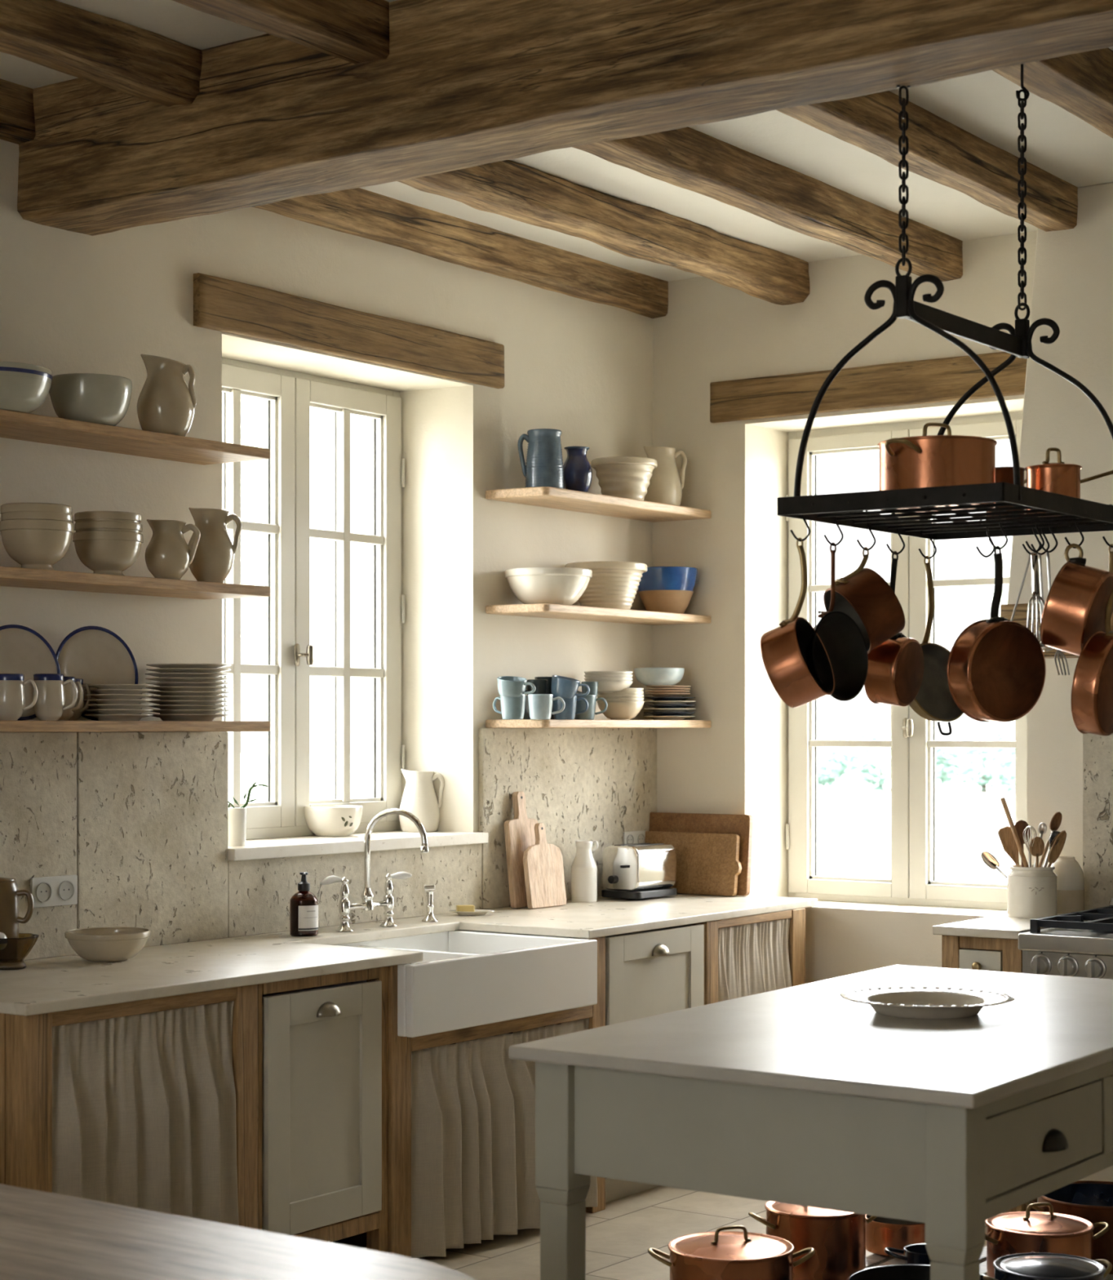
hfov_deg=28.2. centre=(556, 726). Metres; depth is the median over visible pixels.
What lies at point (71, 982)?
countertop
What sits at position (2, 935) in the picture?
trinket
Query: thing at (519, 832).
chopping board
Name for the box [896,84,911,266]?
chain
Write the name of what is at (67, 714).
mug
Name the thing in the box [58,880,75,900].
socket
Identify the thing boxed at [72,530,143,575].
bowl
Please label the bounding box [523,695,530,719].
mug
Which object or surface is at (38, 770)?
backsplash
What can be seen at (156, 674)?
plate
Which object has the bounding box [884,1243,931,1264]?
cooking pot
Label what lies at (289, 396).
window
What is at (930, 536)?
s-hook
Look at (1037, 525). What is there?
s-hook
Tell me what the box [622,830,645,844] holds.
wall outlet
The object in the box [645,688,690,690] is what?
plate
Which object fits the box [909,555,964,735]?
saute pan
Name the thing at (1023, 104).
chain
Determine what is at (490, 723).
wall shelf
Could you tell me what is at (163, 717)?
plate
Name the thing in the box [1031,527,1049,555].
s-hook
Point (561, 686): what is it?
mug
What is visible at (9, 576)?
wall shelf
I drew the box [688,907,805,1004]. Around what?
base cabinet
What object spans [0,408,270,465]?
wall shelf
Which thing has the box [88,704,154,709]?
plate
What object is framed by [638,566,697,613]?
bowl
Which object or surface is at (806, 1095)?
kitchen island
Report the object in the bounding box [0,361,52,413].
bowl
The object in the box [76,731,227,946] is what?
backsplash
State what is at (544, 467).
jug
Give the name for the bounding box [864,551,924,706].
saucepan
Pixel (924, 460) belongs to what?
cooking pot
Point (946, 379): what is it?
lintel
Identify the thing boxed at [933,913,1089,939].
countertop
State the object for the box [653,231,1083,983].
wall
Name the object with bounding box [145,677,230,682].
plate
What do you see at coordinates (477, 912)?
soap dish
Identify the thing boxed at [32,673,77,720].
mug
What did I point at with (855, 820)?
outdoor background
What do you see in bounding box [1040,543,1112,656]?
saucepot
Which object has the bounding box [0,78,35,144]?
joist
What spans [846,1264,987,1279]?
cooking pot
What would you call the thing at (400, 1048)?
base cabinet
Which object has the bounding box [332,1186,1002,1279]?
floor
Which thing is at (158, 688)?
plate
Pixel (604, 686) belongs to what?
bowl
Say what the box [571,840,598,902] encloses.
milk bottle
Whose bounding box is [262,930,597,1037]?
farmhouse sink
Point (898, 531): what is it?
s-hook
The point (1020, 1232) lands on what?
cooking pot
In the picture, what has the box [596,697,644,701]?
bowl
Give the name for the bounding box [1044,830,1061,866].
metal spatula
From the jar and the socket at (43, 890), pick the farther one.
the jar
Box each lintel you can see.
[193,272,504,388]
[710,351,1027,422]
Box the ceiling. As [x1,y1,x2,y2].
[0,0,1112,281]
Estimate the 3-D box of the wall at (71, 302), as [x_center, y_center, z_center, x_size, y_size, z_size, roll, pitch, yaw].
[-2.160,-0.200,5.489,0.400,3.500,9.000,0,0,35]
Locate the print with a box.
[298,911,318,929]
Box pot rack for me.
[777,257,1112,540]
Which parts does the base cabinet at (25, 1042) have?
panel, post, rail, post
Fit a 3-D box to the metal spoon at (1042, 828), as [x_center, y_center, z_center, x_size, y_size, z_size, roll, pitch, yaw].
[1.628,0.478,7.536,0.077,0.306,0.011,0,0,-7]
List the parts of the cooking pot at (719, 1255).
handle, lid handle, lid, handle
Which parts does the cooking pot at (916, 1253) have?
handle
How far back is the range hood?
7.13 m
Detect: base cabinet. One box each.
[0,984,257,1229]
[257,966,388,1253]
[262,936,605,1257]
[453,924,704,1202]
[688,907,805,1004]
[942,935,1037,1213]
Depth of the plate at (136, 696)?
6.13 m
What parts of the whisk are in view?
handle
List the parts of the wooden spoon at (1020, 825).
handle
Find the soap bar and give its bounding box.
[456,904,475,913]
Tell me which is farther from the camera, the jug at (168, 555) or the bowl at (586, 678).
the bowl at (586, 678)
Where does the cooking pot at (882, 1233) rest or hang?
on the kitchen island
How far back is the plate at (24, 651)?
6.04 m
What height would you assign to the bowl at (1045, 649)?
0.053 m
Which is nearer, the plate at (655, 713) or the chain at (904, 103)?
the chain at (904, 103)
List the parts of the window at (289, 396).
sash, handle, sash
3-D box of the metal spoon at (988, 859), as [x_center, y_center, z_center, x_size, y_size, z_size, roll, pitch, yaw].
[1.554,0.531,7.590,0.202,0.205,0.040,0,0,20]
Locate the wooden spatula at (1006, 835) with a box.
[998,826,1020,866]
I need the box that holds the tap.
[320,808,428,932]
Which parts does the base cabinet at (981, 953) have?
knob, drawer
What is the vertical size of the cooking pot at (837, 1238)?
0.218 m
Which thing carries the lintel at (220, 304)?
attached to the wall at (71, 302)
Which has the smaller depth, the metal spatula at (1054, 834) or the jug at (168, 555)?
the jug at (168, 555)
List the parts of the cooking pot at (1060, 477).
lid, lid handle, long handle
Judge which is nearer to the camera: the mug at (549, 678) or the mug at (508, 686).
the mug at (508, 686)
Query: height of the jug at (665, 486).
0.244 m
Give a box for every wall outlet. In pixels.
[30,875,77,907]
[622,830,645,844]
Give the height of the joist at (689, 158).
0.164 m
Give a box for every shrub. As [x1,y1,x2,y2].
[817,746,851,789]
[841,723,891,791]
[876,746,959,789]
[942,721,1015,791]
[979,747,1015,794]
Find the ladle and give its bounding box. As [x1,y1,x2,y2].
[1034,554,1054,651]
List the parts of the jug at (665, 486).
handle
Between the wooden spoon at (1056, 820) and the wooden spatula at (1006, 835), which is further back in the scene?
the wooden spatula at (1006, 835)
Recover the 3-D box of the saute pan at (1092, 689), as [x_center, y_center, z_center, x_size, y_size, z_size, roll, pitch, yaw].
[1.273,-0.202,5.156,0.100,0.447,0.243,0,0,35]
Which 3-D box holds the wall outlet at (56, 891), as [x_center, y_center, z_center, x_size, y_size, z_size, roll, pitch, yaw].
[-1.397,0.458,6.171,0.012,0.082,0.165,0,0,35]
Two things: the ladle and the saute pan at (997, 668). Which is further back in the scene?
the ladle
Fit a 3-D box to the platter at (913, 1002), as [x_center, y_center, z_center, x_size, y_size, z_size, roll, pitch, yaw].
[0.829,0.622,4.973,0.381,0.038,0.390,0,0,35]
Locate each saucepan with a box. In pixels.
[760,537,835,707]
[823,546,905,653]
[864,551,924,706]
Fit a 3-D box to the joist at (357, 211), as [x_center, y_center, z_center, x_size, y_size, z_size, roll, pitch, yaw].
[-0.459,-1.681,7.528,0.141,0.164,2.945,0,0,35]
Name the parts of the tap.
lever, spout, lever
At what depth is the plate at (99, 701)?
6.13 m
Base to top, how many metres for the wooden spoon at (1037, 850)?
0.260 m
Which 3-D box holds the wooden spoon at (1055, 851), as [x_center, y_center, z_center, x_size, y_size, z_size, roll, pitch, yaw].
[1.654,0.490,7.481,0.131,0.283,0.028,0,0,5]
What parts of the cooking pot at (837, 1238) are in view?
handle, lid, handle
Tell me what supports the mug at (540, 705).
on the wall shelf at (490, 723)
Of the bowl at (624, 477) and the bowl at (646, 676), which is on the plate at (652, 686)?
the bowl at (646, 676)
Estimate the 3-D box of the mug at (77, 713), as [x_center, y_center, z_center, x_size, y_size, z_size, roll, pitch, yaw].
[-1.347,-0.075,6.160,0.100,0.118,0.085,0,0,-17]
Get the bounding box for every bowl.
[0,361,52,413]
[0,502,72,514]
[0,511,73,523]
[0,518,74,570]
[0,933,39,969]
[48,373,132,426]
[64,926,151,961]
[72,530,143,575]
[73,511,141,523]
[74,520,142,533]
[304,804,363,836]
[504,567,592,604]
[564,561,647,609]
[584,671,633,674]
[584,674,633,677]
[584,677,633,680]
[585,680,633,693]
[591,456,657,500]
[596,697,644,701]
[596,701,644,719]
[597,691,644,694]
[597,694,644,697]
[619,688,644,691]
[634,667,684,685]
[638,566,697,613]
[1034,630,1054,651]
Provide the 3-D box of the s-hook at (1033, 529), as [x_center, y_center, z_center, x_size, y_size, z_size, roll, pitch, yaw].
[1.153,-0.468,5.386,0.046,0.102,0.005,0,0,0]
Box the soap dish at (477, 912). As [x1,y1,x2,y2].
[449,909,494,915]
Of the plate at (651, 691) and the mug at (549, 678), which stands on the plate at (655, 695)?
the plate at (651, 691)
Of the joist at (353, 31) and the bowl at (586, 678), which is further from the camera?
the bowl at (586, 678)
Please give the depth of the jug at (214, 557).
6.38 m
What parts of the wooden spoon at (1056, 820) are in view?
handle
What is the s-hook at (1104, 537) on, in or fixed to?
hanging from the pot rack
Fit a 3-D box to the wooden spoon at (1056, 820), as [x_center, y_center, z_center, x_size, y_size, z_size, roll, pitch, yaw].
[1.635,0.459,7.481,0.135,0.345,0.024,0,0,18]
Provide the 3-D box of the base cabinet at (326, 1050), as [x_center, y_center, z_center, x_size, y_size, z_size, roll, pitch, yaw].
[-0.901,1.110,6.221,0.746,0.880,0.547,0,0,35]
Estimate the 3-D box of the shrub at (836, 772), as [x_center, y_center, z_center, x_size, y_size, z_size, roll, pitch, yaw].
[8.149,1.254,69.463,2.436,1.510,3.176,0,0,35]
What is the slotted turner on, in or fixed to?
hanging from the s-hook at (1037, 525)
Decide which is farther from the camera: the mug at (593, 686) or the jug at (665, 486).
the jug at (665, 486)
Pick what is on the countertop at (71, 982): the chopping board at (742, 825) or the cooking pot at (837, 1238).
the chopping board at (742, 825)
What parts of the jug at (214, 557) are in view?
handle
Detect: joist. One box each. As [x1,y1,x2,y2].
[0,0,202,106]
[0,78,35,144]
[173,0,389,63]
[252,187,668,318]
[398,160,810,305]
[573,127,963,281]
[776,90,1078,231]
[992,47,1112,137]
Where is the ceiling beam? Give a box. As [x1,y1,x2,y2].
[17,0,1112,235]
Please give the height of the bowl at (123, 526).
0.102 m
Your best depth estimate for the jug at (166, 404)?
6.23 m
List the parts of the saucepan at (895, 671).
handle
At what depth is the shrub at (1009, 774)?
64.93 m
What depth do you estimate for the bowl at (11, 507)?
5.81 m
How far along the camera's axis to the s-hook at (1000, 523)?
5.22 m
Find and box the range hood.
[1000,182,1112,658]
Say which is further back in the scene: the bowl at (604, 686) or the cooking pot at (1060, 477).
the bowl at (604, 686)
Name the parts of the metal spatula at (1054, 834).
handle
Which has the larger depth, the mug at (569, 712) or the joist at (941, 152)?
the mug at (569, 712)
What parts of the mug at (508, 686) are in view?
handle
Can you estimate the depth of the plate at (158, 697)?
6.36 m
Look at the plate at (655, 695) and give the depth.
8.49 m
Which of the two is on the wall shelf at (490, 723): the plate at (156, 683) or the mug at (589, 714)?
the mug at (589, 714)
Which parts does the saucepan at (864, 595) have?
handle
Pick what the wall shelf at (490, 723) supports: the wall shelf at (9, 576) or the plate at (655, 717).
the plate at (655, 717)
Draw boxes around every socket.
[35,882,52,902]
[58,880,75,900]
[626,834,634,844]
[638,833,644,843]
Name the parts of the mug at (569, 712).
handle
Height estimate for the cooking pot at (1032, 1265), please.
0.166 m
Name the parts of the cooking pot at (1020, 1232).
handle, lid handle, lid, handle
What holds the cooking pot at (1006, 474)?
on the pot rack
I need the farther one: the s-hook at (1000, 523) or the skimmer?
the skimmer
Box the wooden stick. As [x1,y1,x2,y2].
[1000,797,1029,866]
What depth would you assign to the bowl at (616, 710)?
8.20 m
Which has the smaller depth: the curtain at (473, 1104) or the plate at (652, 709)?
the curtain at (473, 1104)
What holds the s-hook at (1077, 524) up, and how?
hanging from the pot rack
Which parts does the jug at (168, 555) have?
handle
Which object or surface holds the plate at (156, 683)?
on the plate at (158, 688)
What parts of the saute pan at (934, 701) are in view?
handle, helper handle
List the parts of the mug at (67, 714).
handle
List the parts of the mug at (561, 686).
handle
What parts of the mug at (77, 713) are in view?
handle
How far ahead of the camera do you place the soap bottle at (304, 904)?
6.79 m
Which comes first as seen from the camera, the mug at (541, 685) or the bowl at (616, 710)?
the mug at (541, 685)
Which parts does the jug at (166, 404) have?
handle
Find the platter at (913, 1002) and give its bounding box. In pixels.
[840,985,1015,1018]
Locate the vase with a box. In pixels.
[563,445,592,492]
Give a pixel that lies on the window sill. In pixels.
(293, 846)
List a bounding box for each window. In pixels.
[222,357,404,839]
[786,411,1027,910]
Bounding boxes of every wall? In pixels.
[0,138,653,1191]
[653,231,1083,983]
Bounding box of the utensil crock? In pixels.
[1007,864,1057,918]
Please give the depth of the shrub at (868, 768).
68.51 m
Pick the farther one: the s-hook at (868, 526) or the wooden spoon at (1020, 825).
the wooden spoon at (1020, 825)
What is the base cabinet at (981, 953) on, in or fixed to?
on the floor
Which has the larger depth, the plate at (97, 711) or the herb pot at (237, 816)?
the herb pot at (237, 816)
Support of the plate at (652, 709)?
on the plate at (655, 713)
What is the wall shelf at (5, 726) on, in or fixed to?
attached to the wall at (71, 302)
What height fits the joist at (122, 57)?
0.179 m
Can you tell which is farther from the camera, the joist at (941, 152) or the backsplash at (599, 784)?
the backsplash at (599, 784)
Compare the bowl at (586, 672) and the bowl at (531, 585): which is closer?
the bowl at (531, 585)
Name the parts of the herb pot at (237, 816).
pot, stem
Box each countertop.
[0,884,817,1016]
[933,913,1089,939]
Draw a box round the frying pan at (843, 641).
[805,542,868,701]
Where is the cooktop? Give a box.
[1017,920,1112,955]
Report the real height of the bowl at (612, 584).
0.174 m
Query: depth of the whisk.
7.49 m
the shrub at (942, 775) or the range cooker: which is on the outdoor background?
the shrub at (942, 775)
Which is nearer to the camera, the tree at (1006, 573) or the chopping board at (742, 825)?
the chopping board at (742, 825)
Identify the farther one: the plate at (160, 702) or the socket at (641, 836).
the socket at (641, 836)
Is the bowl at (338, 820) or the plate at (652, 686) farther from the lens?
the plate at (652, 686)
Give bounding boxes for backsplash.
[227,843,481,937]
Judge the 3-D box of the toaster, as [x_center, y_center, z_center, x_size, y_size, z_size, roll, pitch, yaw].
[0.309,0.537,8.305,0.180,0.193,0.276,0,0,38]
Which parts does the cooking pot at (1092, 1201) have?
handle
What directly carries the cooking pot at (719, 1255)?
on the kitchen island
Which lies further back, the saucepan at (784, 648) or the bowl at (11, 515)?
the bowl at (11, 515)
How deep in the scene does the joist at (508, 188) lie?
7.33 m
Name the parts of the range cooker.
control knob, control knob, control panel, control knob, burner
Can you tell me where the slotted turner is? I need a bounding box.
[1026,552,1045,648]
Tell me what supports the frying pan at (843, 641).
hanging from the s-hook at (836, 521)
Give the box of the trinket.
[0,932,6,938]
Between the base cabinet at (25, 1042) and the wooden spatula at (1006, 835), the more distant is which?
the wooden spatula at (1006, 835)
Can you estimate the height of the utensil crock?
0.175 m
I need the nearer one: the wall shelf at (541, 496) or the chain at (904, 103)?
the chain at (904, 103)
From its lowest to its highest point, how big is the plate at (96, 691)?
0.018 m
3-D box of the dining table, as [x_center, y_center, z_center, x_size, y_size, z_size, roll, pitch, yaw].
[-1.435,1.175,3.247,2.680,0.750,1.585,0,0,35]
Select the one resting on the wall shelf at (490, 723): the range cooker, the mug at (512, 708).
the mug at (512, 708)
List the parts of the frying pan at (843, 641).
handle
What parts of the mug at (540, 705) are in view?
handle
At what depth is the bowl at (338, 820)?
7.43 m
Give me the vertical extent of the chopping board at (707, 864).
0.235 m
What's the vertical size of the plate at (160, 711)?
0.020 m
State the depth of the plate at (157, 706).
6.35 m
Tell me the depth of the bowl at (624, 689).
8.19 m
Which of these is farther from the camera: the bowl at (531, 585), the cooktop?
the bowl at (531, 585)
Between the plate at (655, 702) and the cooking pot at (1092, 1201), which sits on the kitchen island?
the cooking pot at (1092, 1201)
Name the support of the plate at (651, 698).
on the plate at (655, 702)
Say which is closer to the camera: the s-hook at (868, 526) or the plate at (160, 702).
the s-hook at (868, 526)
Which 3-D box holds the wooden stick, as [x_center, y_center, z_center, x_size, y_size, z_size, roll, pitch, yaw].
[1.585,0.436,7.551,0.154,0.391,0.017,0,0,27]
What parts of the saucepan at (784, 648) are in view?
handle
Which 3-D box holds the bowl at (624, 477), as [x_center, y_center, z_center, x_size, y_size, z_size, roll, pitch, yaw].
[0.253,-0.914,8.281,0.248,0.160,0.248,0,0,-16]
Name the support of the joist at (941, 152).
attached to the ceiling
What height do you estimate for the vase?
0.178 m
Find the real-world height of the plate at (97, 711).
0.018 m
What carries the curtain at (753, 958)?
hanging from the base cabinet at (797, 940)
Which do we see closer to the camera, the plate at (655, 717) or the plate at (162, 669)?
the plate at (162, 669)
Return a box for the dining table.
[0,1183,476,1279]
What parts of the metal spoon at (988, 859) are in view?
handle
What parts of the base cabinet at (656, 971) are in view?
kick plate, door, cup pull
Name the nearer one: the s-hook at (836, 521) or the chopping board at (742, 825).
the s-hook at (836, 521)
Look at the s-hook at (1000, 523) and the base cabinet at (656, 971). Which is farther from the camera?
the base cabinet at (656, 971)
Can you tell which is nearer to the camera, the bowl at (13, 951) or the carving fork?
the carving fork
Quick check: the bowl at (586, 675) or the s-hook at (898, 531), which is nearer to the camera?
the s-hook at (898, 531)
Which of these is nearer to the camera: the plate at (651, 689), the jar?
the jar
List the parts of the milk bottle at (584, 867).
handle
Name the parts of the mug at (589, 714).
handle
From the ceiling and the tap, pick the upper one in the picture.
the ceiling
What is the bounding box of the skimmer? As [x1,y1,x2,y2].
[1010,554,1031,621]
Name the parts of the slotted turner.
handle, slotted blade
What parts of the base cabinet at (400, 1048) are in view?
post, sink rail, post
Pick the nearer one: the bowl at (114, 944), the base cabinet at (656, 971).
the bowl at (114, 944)
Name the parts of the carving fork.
handle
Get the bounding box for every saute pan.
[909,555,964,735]
[947,546,1046,721]
[1071,543,1112,736]
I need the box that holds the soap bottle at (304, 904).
[289,871,318,936]
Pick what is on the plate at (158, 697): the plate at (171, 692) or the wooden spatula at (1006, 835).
the plate at (171, 692)
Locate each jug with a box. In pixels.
[137,354,196,436]
[145,519,200,579]
[187,507,242,582]
[399,768,444,831]
[517,428,564,488]
[643,445,687,506]
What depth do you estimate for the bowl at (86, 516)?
6.02 m
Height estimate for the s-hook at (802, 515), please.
0.102 m
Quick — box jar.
[1051,856,1084,915]
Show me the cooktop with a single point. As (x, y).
(1055, 940)
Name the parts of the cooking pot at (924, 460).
handle, lid handle, lid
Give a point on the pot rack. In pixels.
(850, 508)
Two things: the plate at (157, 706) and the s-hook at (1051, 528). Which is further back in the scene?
the plate at (157, 706)
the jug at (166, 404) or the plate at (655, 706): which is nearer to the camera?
the jug at (166, 404)
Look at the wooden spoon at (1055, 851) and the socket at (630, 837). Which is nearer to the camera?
the wooden spoon at (1055, 851)
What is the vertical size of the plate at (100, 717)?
0.018 m
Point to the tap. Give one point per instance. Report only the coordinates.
(367, 904)
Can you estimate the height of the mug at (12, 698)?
0.122 m
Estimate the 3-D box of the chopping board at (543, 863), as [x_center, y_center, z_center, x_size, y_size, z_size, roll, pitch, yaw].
[-0.046,0.492,7.891,0.056,0.299,0.216,0,0,35]
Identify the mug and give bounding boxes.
[0,673,37,720]
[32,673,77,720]
[57,675,83,720]
[68,678,91,720]
[493,693,525,719]
[497,675,536,697]
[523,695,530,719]
[525,679,547,695]
[528,693,565,719]
[534,676,551,693]
[551,675,590,697]
[552,694,588,719]
[574,694,608,719]
[577,681,598,696]
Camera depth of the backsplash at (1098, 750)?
7.63 m
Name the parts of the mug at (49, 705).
handle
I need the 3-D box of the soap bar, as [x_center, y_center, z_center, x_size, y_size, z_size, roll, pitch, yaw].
[-0.311,0.622,7.573,0.060,0.026,0.038,0,0,-11]
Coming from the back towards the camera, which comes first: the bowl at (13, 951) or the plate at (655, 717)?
the plate at (655, 717)
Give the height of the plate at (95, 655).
0.268 m
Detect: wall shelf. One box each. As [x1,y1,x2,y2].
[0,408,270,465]
[0,566,270,599]
[0,720,270,732]
[485,486,711,522]
[485,603,711,625]
[485,719,711,728]
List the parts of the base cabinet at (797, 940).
post, rail, post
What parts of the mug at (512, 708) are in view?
handle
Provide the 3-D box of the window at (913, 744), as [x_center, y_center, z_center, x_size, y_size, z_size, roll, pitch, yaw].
[1.341,-0.242,8.399,1.063,1.835,0.141,0,0,35]
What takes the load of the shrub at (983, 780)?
on the outdoor background
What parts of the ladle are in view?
handle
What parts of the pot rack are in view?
frame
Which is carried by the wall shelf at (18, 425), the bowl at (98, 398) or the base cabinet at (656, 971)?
the bowl at (98, 398)
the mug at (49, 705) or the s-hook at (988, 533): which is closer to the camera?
the s-hook at (988, 533)
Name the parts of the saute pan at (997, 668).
handle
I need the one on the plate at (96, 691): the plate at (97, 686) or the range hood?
the plate at (97, 686)
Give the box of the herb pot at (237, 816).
[227,779,268,846]
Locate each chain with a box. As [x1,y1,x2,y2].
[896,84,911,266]
[1016,63,1030,310]
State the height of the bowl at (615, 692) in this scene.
0.069 m
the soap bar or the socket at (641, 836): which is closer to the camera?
the soap bar
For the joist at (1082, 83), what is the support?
attached to the ceiling
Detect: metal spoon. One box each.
[981,851,1007,879]
[1034,822,1047,867]
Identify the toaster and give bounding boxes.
[601,843,676,898]
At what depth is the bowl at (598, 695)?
8.19 m
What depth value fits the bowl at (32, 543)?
5.82 m
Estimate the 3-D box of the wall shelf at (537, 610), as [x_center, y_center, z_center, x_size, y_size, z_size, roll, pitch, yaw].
[0.173,-0.413,8.192,0.271,0.030,1.089,0,0,35]
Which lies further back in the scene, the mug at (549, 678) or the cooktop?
the mug at (549, 678)
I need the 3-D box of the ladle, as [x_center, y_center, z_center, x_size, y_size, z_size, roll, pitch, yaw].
[1.184,-0.300,5.364,0.060,0.237,0.058,0,0,39]
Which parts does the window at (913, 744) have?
sash, handle, sash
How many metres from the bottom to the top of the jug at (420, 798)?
0.220 m
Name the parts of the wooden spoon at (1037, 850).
handle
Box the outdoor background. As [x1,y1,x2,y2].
[240,751,1015,884]
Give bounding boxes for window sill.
[227,830,488,861]
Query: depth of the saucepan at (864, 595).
5.20 m
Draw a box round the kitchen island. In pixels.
[509,964,1112,1279]
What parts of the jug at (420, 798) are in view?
handle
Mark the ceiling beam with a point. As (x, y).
(460, 84)
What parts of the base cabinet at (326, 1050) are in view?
cup pull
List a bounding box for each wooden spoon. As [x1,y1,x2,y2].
[1014,819,1031,866]
[1030,836,1044,867]
[1038,811,1062,867]
[1048,830,1066,866]
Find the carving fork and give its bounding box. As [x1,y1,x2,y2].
[1046,551,1070,675]
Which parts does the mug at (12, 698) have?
handle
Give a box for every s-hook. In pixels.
[790,514,810,542]
[824,512,844,546]
[857,510,876,551]
[886,513,905,555]
[919,519,937,559]
[976,520,995,557]
[988,506,1008,549]
[1022,520,1041,554]
[1026,524,1044,552]
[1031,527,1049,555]
[1039,523,1057,552]
[1065,522,1084,548]
[1102,504,1112,547]
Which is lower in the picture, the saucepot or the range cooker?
the range cooker
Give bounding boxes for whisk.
[1023,826,1036,867]
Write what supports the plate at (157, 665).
on the plate at (162, 669)
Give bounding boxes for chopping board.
[503,791,537,908]
[523,822,566,909]
[644,831,742,896]
[648,812,753,896]
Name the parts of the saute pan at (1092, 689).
handle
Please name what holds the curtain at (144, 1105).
hanging from the base cabinet at (25, 1042)
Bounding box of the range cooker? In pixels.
[1017,897,1112,1203]
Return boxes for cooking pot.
[648,1225,814,1279]
[748,1200,877,1279]
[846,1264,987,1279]
[866,1214,925,1257]
[877,422,997,513]
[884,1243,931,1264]
[983,1252,1112,1279]
[985,1202,1110,1278]
[986,466,1026,519]
[1025,447,1112,516]
[1025,1180,1112,1274]
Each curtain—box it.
[52,1000,239,1226]
[411,1017,597,1257]
[718,918,792,1002]
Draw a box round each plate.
[0,624,60,720]
[55,626,137,720]
[84,688,154,693]
[84,693,153,699]
[84,698,152,704]
[84,709,153,714]
[84,714,153,720]
[88,684,154,688]
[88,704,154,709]
[145,672,229,677]
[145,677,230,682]
[145,681,230,686]
[145,686,230,691]
[146,663,231,668]
[146,667,231,672]
[146,690,231,695]
[147,695,230,700]
[147,700,229,705]
[149,704,230,709]
[149,709,230,714]
[151,714,230,720]
[643,715,695,719]
[644,690,689,693]
[644,697,695,700]
[644,700,696,704]
[644,704,696,708]
[644,708,696,711]
[644,711,695,715]
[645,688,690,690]
[645,693,690,697]
[646,685,691,688]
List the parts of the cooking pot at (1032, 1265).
handle, handle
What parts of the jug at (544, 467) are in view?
handle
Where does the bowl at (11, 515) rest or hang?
on the bowl at (32, 543)
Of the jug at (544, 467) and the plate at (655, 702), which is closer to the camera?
the jug at (544, 467)
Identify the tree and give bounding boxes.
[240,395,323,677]
[964,536,1015,728]
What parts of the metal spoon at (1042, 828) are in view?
handle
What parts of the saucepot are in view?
loop handle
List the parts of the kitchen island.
leg, leg, drawer, drawer rail, cup pull, drawer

